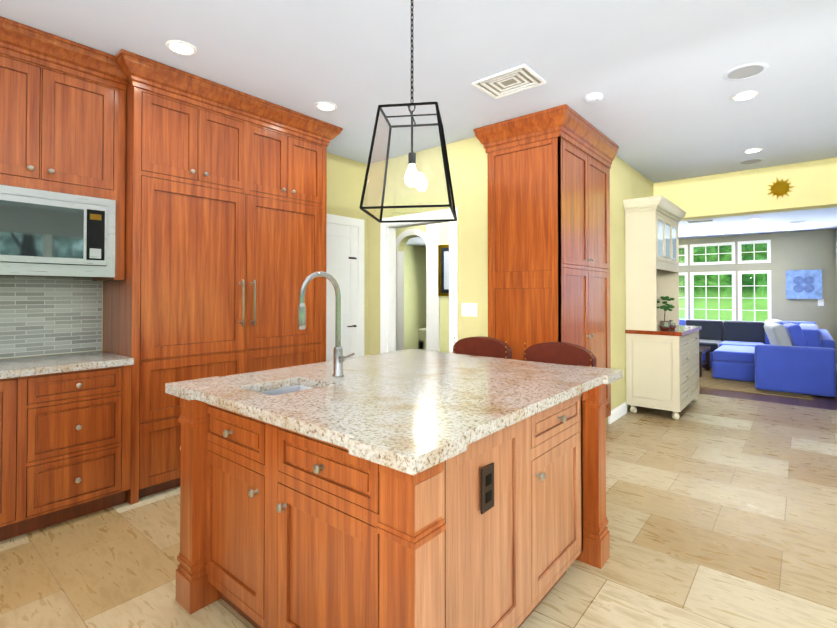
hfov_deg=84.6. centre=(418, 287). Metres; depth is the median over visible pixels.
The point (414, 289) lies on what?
wall
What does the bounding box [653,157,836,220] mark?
wall
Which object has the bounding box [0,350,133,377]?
countertop
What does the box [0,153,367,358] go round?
wall
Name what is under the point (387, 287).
door frame
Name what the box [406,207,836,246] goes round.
ceiling
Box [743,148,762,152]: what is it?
recessed light
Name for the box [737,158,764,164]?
ceiling speaker
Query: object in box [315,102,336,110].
recessed light
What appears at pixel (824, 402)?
floor
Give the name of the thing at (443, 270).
mirror
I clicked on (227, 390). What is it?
island countertop
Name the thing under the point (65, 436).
base cabinet
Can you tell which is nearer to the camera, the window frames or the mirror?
the mirror
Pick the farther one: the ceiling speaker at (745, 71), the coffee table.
the coffee table
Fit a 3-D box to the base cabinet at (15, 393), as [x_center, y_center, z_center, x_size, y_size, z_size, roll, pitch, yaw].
[-2.455,0.908,2.495,0.574,0.872,0.410,-1,-1,40]
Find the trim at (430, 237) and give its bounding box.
[396,223,439,351]
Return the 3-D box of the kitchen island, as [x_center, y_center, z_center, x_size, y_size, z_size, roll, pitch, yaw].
[-0.044,0.902,2.135,1.324,0.874,1.524,-1,-1,40]
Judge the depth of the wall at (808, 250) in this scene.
8.19 m
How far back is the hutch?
4.99 m
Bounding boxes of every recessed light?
[165,40,196,55]
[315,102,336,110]
[731,91,758,100]
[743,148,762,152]
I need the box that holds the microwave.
[0,185,115,277]
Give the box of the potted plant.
[657,296,675,329]
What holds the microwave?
attached to the upper cabinet at (62, 115)
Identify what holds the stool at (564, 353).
on the floor at (721, 512)
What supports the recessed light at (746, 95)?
in the ceiling at (666, 108)
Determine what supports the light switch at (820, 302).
attached to the wall at (808, 250)
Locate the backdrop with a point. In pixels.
(725, 279)
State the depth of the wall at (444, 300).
6.33 m
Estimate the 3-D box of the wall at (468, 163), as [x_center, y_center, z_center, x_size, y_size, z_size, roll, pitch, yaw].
[0.084,-0.018,4.730,1.624,2.780,0.120,-1,-1,40]
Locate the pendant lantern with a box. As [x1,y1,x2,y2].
[359,0,456,222]
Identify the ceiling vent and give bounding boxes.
[472,64,545,98]
[687,219,714,222]
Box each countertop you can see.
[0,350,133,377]
[173,349,476,408]
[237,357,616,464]
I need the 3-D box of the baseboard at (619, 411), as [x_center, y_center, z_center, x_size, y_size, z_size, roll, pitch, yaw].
[2.102,1.313,4.839,0.016,0.118,0.580,-1,-1,40]
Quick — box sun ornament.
[767,177,793,198]
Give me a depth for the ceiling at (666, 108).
2.89 m
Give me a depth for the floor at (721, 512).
2.39 m
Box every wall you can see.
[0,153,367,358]
[367,137,487,355]
[396,222,448,352]
[403,244,425,349]
[606,156,652,423]
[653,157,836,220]
[679,229,836,363]
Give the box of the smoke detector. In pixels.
[584,92,602,102]
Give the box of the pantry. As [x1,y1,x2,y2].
[473,104,618,417]
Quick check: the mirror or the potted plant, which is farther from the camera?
the mirror
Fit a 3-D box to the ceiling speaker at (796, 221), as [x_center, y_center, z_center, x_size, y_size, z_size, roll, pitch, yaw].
[5.836,-1.015,7.090,0.248,0.006,0.248,-1,-1,40]
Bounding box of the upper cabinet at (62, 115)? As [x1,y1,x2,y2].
[0,48,126,203]
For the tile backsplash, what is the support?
attached to the wall at (345, 179)
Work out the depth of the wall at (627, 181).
4.94 m
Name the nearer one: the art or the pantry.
the pantry
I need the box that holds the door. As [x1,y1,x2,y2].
[326,214,364,361]
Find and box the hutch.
[623,195,701,419]
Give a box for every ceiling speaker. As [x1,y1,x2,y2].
[723,62,768,80]
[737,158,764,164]
[787,221,806,222]
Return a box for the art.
[786,269,821,298]
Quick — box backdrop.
[679,243,767,322]
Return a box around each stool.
[453,336,511,358]
[524,342,595,366]
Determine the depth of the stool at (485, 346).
3.29 m
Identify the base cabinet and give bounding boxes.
[0,378,31,540]
[32,366,131,530]
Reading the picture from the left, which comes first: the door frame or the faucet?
the faucet
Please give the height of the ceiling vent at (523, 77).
0.013 m
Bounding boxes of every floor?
[0,394,836,627]
[699,371,836,409]
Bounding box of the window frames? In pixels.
[679,240,771,320]
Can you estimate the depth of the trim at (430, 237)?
6.47 m
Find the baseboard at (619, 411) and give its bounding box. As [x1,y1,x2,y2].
[608,402,626,423]
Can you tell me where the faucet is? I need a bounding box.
[298,271,354,376]
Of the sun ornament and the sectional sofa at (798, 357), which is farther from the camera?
the sectional sofa at (798, 357)
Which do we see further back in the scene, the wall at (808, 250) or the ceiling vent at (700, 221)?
the wall at (808, 250)
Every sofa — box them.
[418,328,425,349]
[679,319,835,396]
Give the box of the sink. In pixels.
[257,381,312,392]
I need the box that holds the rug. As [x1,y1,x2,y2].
[699,368,812,399]
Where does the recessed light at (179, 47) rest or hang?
in the ceiling at (666, 108)
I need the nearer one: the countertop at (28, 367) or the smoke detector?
the countertop at (28, 367)
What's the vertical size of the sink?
0.198 m
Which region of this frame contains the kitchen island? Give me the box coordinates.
[173,377,612,627]
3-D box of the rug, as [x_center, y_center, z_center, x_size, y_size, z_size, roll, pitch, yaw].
[4.889,1.399,7.408,2.200,0.011,2.680,-1,-1,40]
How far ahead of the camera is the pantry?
3.92 m
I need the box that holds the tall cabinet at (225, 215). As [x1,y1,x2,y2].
[102,49,342,504]
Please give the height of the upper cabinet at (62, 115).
0.705 m
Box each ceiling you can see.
[0,0,836,182]
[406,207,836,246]
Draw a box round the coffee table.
[699,346,710,376]
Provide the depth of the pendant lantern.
2.09 m
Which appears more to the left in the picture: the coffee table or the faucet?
the faucet
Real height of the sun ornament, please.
0.263 m
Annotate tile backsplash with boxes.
[0,276,101,357]
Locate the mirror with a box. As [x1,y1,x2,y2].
[438,244,448,295]
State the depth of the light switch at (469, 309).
4.31 m
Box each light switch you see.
[461,303,476,316]
[818,299,823,305]
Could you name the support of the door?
in the wall at (345, 179)
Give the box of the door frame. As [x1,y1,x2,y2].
[380,207,457,353]

